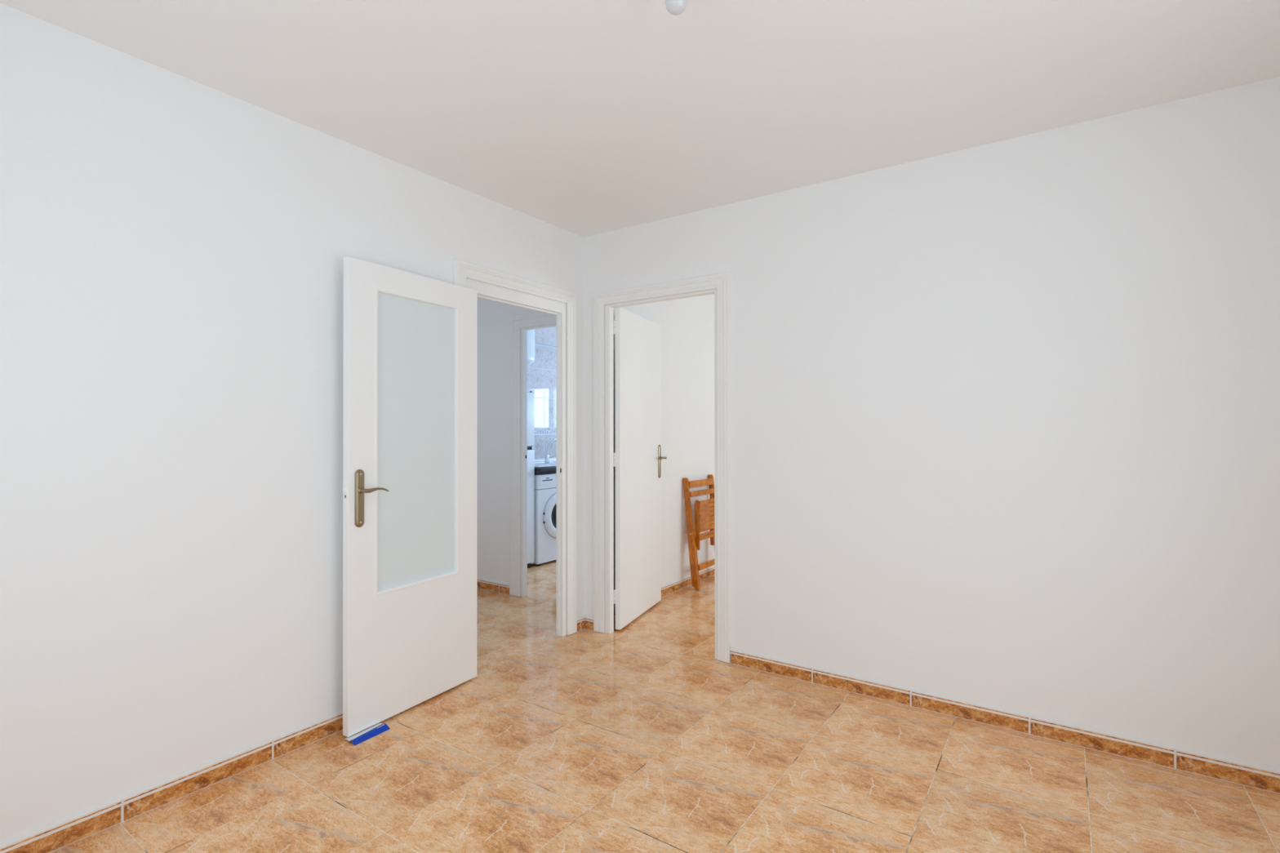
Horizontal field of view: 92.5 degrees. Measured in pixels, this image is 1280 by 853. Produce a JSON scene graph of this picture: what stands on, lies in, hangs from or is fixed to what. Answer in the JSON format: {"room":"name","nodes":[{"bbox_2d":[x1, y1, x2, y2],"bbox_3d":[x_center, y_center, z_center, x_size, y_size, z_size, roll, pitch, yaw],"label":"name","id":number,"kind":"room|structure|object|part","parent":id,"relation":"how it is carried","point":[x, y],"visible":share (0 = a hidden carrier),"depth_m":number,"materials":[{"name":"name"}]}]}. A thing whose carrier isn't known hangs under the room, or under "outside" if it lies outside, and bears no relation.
{"room":"empty living room","nodes":[
{"label":"empty living room","id":0,"kind":"room"},
{"bbox_2d":[0,3,714,840],"bbox_3d":[-0.489,0.038,3.730,0.100,2.465,6.450,0,0,35],"label":"wall","id":1,"kind":"structure","parent":0,"point":[174,246],"depth_m":2.09,"materials":[{"name":"paint"}]},
{"bbox_2d":[0,708,342,852],"bbox_3d":[-1.572,1.219,2.070,0.012,0.087,2.297,0,0,35],"label":"baseboard","id":2,"kind":"structure","parent":1,"relation":"attached to","point":[50,837],"depth_m":2.04,"materials":[{"name":"tile"}]},
{"bbox_2d":[342,256,477,737],"bbox_3d":[-0.989,0.283,2.772,0.098,1.940,0.728,0,0,30],"label":"door","id":3,"kind":"structure","parent":1,"relation":"in","point":[410,376],"depth_m":2.72,"materials":[{"name":"paint"}]},
{"bbox_3d":[-1.192,0.272,2.479,0.021,0.135,0.002,0,0,30],"label":"latch plate","id":4,"kind":"part","parent":3,"relation":"part of","materials":[{"name":"silver metal"}]},
{"bbox_3d":[-1.148,0.295,2.511,0.010,0.237,0.041,0,0,30],"label":"handle plate","id":5,"kind":"part","parent":3,"relation":"part of","materials":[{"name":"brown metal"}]},
{"bbox_3d":[-1.100,0.262,2.535,0.050,0.025,0.116,0,0,30],"label":"lever","id":6,"kind":"part","parent":3,"relation":"part of","materials":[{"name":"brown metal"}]},
{"bbox_3d":[-1.013,0.064,2.787,0.005,1.292,0.455,0,0,30],"label":"glass pane","id":7,"kind":"part","parent":3,"relation":"part of","materials":[{"name":"white glass"}]},
{"bbox_2d":[453,257,577,636],"bbox_3d":[-0.677,0.219,3.418,0.066,2.098,0.927,0,0,35],"label":"door frame","id":8,"kind":"structure","parent":1,"relation":"attached to","point":[491,284],"depth_m":3.71,"materials":[{"name":"paint"}]},
{"bbox_3d":[-0.897,0.216,3.054,0.016,2.095,0.078,0,0,35],"label":"casing","id":9,"kind":"part","parent":8,"relation":"part of","materials":[{"name":"paint"}]},
{"bbox_3d":[-0.658,-0.791,3.409,0.016,0.078,0.927,0,0,35],"label":"casing","id":10,"kind":"part","parent":8,"relation":"part of","materials":[{"name":"paint"}]},
{"bbox_3d":[-0.478,0.262,3.708,0.022,0.105,0.002,0,0,35],"label":"strike plate","id":11,"kind":"part","parent":8,"relation":"part of","materials":[{"name":"paint"}]},
{"bbox_3d":[-0.416,0.219,3.754,0.016,2.095,0.078,0,0,35],"label":"casing","id":12,"kind":"part","parent":8,"relation":"part of","materials":[{"name":"paint"}]},
{"bbox_2d":[613,564,715,617],"bbox_3d":[0.542,1.232,5.122,0.012,0.087,2.978,0,0,35],"label":"baseboard","id":13,"kind":"structure","parent":1,"relation":"attached to","point":[673,586],"depth_m":4.80,"materials":[{"name":"tile"}]},
{"bbox_2d":[477,297,538,582],"bbox_3d":[-1.051,0.043,4.722,1.950,2.465,0.048,0,0,35],"label":"wall","id":14,"kind":"structure","parent":0,"point":[493,317],"depth_m":4.75,"materials":[{"name":"paint"}]},
{"bbox_2d":[477,577,509,595],"bbox_3d":[-1.427,1.233,4.939,1.076,0.087,0.012,0,0,35],"label":"baseboard","id":15,"kind":"structure","parent":14,"relation":"attached to","point":[485,584],"depth_m":4.73,"materials":[{"name":"tile"}]},
{"bbox_2d":[509,311,555,597],"bbox_3d":[-0.615,0.217,4.409,0.867,2.112,0.060,0,0,35],"label":"door frame","id":16,"kind":"structure","parent":14,"relation":"attached to","point":[519,325],"depth_m":4.59,"materials":[{"name":"paint"}]},
{"bbox_3d":[-0.942,0.217,4.607,0.102,2.109,0.016,0,0,35],"label":"casing","id":17,"kind":"part","parent":16,"relation":"part of","materials":[{"name":"paint"}]},
{"bbox_3d":[-0.856,0.234,4.593,0.003,0.070,0.022,0,0,35],"label":"strike plate","id":18,"kind":"part","parent":16,"relation":"part of","materials":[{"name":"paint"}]},
{"bbox_3d":[-0.628,-0.788,4.396,0.867,0.102,0.016,0,0,35],"label":"casing","id":19,"kind":"part","parent":16,"relation":"part of","materials":[{"name":"paint"}]},
{"bbox_2d":[527,349,555,459],"bbox_3d":[-1.138,0.052,6.421,0.120,2.465,2.750,0,0,35],"label":"wall","id":20,"kind":"structure","parent":0,"point":[541,374],"depth_m":6.50,"materials":[{"name":"tile"}]},
{"bbox_2d":[527,329,534,364],"bbox_3d":[-1.214,-0.871,5.837,0.424,0.576,0.400,0,0,35],"label":"water heater","id":21,"kind":"object","parent":20,"relation":"attached to","point":[531,333],"visible":0.13,"depth_m":5.75,"materials":[{"name":"metal"}]},
{"bbox_2d":[534,326,555,352],"bbox_3d":[-0.668,-0.988,6.747,0.294,0.383,1.688,0,0,35],"label":"boxing","id":22,"kind":"structure","parent":20,"relation":"attached to","point":[544,338],"depth_m":6.13,"materials":[{"name":"tile"}]},
{"bbox_2d":[534,457,555,462],"bbox_3d":[-0.853,0.365,6.701,0.029,0.040,1.957,0,0,35],"label":"trim","id":23,"kind":"structure","parent":20,"relation":"attached to","point":[541,460],"depth_m":6.45,"materials":[{"name":"white plastic"}]},
{"bbox_2d":[0,0,1279,237],"bbox_3d":[0.145,-1.258,3.329,5.750,0.120,6.900,0,0,35],"label":"ceiling","id":24,"kind":"structure","parent":0,"point":[584,118],"depth_m":2.09,"materials":[{"name":"paint"}]},
{"bbox_2d":[665,0,687,15],"bbox_3d":[0.095,-1.147,1.611,0.064,0.119,0.064,0,0,35],"label":"bulb","id":25,"kind":"object","parent":24,"relation":"attached to","point":[675,7],"visible":1,"depth_m":1.60,"materials":[{"name":"white glass"}]},
{"bbox_2d":[50,560,1279,852],"bbox_3d":[0.025,1.297,3.368,6.012,0.060,6.954,0,0,35],"label":"floor","id":26,"kind":"structure","parent":0,"point":[635,738],"depth_m":2.21,"materials":[{"name":"tile"}]},
{"bbox_2d":[344,723,390,745],"bbox_3d":[-1.120,1.257,2.512,0.084,0.014,0.162,0,0,35],"label":"wedge","id":27,"kind":"object","parent":26,"relation":"on","point":[370,732],"visible":1,"depth_m":2.50,"materials":[{"name":"blue plastic"}]},
{"bbox_2d":[527,389,534,568],"bbox_3d":[-1.363,0.473,5.470,0.555,1.612,0.630,0,0,35],"label":"fridge","id":28,"kind":"object","parent":26,"relation":"on","point":[531,395],"visible":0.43,"depth_m":5.53,"materials":[{"name":"metal"}]},
{"bbox_3d":[-1.155,0.721,5.325,0.046,1.025,0.630,0,0,35],"label":"door","id":29,"kind":"part","parent":28,"relation":"part of","materials":[{"name":"metal"}]},
{"bbox_3d":[-1.156,-0.066,5.330,0.046,0.488,0.630,0,0,35],"label":"freezer door","id":30,"kind":"part","parent":28,"relation":"part of","materials":[{"name":"metal"}]},
{"bbox_2d":[533,473,556,565],"bbox_3d":[-0.980,0.864,5.968,0.590,0.836,0.592,0,0,35],"label":"washing machine","id":31,"kind":"object","parent":26,"relation":"on","point":[545,549],"visible":0.38,"depth_m":5.65,"materials":[{"name":"metal"}]},
{"bbox_3d":[-0.992,0.512,5.978,0.561,0.132,0.592,0,0,35],"label":"control panel","id":32,"kind":"part","parent":31,"relation":"part of","materials":[{"name":"plastic"}]},
{"bbox_3d":[-0.864,0.502,5.675,0.018,0.089,0.202,0,0,35],"label":"detergent drawer","id":33,"kind":"part","parent":31,"relation":"part of","materials":[{"name":"plastic"}]},
{"bbox_3d":[-0.751,0.841,5.808,0.032,0.434,0.434,0,0,35],"label":"porthole door","id":34,"kind":"part","parent":31,"relation":"part of","materials":[{"name":"plastic"}]},
{"bbox_3d":[-0.750,0.841,5.807,0.012,0.262,0.262,0,0,35],"label":"porthole glass","id":35,"kind":"part","parent":31,"relation":"part of","materials":[{"name":"glass"}]},
{"bbox_2d":[682,474,714,591],"bbox_3d":[0.519,0.840,4.969,0.143,0.870,0.448,0,0,35],"label":"folding chair","id":36,"kind":"object","parent":26,"relation":"on","point":[693,541],"visible":0.76,"depth_m":4.81,"materials":[{"name":"brown wood"}]},
{"bbox_3d":[0.400,0.839,4.796,0.143,0.869,0.021,0,0,35],"label":"post","id":37,"kind":"part","parent":36,"relation":"part of","materials":[{"name":"brown wood"}]},
{"bbox_3d":[0.450,0.773,4.814,0.041,0.391,0.019,0,0,35],"label":"seat rail","id":38,"kind":"part","parent":36,"relation":"part of","materials":[{"name":"brown wood"}]},
{"bbox_3d":[0.430,1.039,4.802,0.088,0.470,0.020,0,0,35],"label":"leg","id":39,"kind":"part","parent":36,"relation":"part of","materials":[{"name":"brown wood"}]},
{"bbox_3d":[0.501,0.459,4.983,0.019,0.052,0.398,0,0,35],"label":"rail","id":40,"kind":"part","parent":36,"relation":"part of","materials":[{"name":"brown wood"}]},
{"bbox_3d":[0.637,0.840,5.141,0.143,0.869,0.021,0,0,35],"label":"post","id":41,"kind":"part","parent":36,"relation":"part of","materials":[{"name":"brown wood"}]},
{"bbox_3d":[0.586,0.774,5.012,0.041,0.391,0.019,0,0,35],"label":"seat rail","id":42,"kind":"part","parent":36,"relation":"part of","materials":[{"name":"brown wood"}]},
{"bbox_2d":[583,76,1279,767],"bbox_3d":[1.029,0.032,2.949,3.312,2.465,0.060,0,0,35],"label":"wall","id":43,"kind":"structure","parent":0,"point":[1005,415],"depth_m":2.53,"materials":[{"name":"paint"}]},
{"bbox_2d":[577,614,593,631],"bbox_3d":[-0.340,1.226,3.798,0.084,0.087,0.084,0,0,35],"label":"baseboard","id":44,"kind":"structure","parent":43,"relation":"attached to","point":[588,620],"depth_m":3.82,"materials":[{"name":"tile"}]},
{"bbox_2d":[613,306,666,630],"bbox_3d":[0.021,0.260,4.106,0.105,1.994,0.724,0,0,23],"label":"door","id":45,"kind":"structure","parent":43,"relation":"in","point":[637,458],"depth_m":4.04,"materials":[{"name":"paint"}]},
{"bbox_3d":[0.142,0.251,4.409,0.010,0.240,0.040,0,0,23],"label":"handle plate","id":46,"kind":"part","parent":45,"relation":"part of","materials":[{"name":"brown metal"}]},
{"bbox_2d":[593,271,730,662],"bbox_3d":[0.115,0.221,3.569,0.931,2.094,0.080,0,0,35],"label":"door frame","id":47,"kind":"structure","parent":43,"relation":"attached to","point":[718,284],"depth_m":3.69,"materials":[{"name":"paint"}]},
{"bbox_3d":[-0.255,0.221,3.785,0.076,2.091,0.016,0,0,35],"label":"casing","id":48,"kind":"part","parent":47,"relation":"part of","materials":[{"name":"paint"}]},
{"bbox_3d":[0.096,-0.788,3.548,0.931,0.076,0.016,0,0,35],"label":"casing","id":49,"kind":"part","parent":47,"relation":"part of","materials":[{"name":"paint"}]},
{"bbox_3d":[0.449,0.218,3.300,0.076,2.091,0.016,0,0,35],"label":"casing","id":50,"kind":"part","parent":47,"relation":"part of","materials":[{"name":"paint"}]},
{"bbox_2d":[730,646,1279,794],"bbox_3d":[1.429,1.218,2.624,2.294,0.087,0.012,0,0,35],"label":"baseboard","id":51,"kind":"structure","parent":43,"relation":"attached to","point":[1265,777],"depth_m":2.49,"materials":[{"name":"tile"}]},
{"bbox_3d":[-0.417,0.867,6.773,0.564,0.836,1.342,0,0,35],"label":"base cabinet","id":52,"kind":"object","parent":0,"visible":0},
{"bbox_2d":[534,466,555,475],"bbox_3d":[-0.607,0.415,6.532,0.623,0.062,1.957,0,0,35],"label":"countertop","id":53,"kind":"structure","parent":52,"relation":"on","point":[548,470],"depth_m":5.63,"materials":[{"name":"black stone"}]},
{"bbox_2d":[534,461,555,467],"bbox_3d":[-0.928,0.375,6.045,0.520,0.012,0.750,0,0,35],"label":"sink","id":54,"kind":"object","parent":53,"relation":"in","point":[540,464],"visible":0.37,"depth_m":5.91,"materials":[{"name":"ceramic"}]},
{"bbox_3d":[-0.402,0.431,6.391,0.025,0.028,1.957,0,0,35],"label":"rail","id":55,"kind":"part","parent":53,"relation":"part of","materials":[{"name":"black plastic"}]},
{"bbox_2d":[544,438,555,462],"bbox_3d":[-0.832,0.242,6.332,0.115,0.256,0.326,0,0,43],"label":"tap","id":56,"kind":"object","parent":53,"relation":"on","point":[547,456],"visible":0.66,"depth_m":6.25,"materials":[{"name":"silver metal"}]},
{"bbox_3d":[-0.856,0.212,6.366,0.021,0.195,0.310,0,0,40],"label":"spout","id":57,"kind":"part","parent":56,"relation":"part of","materials":[{"name":"silver metal"}]}
]}

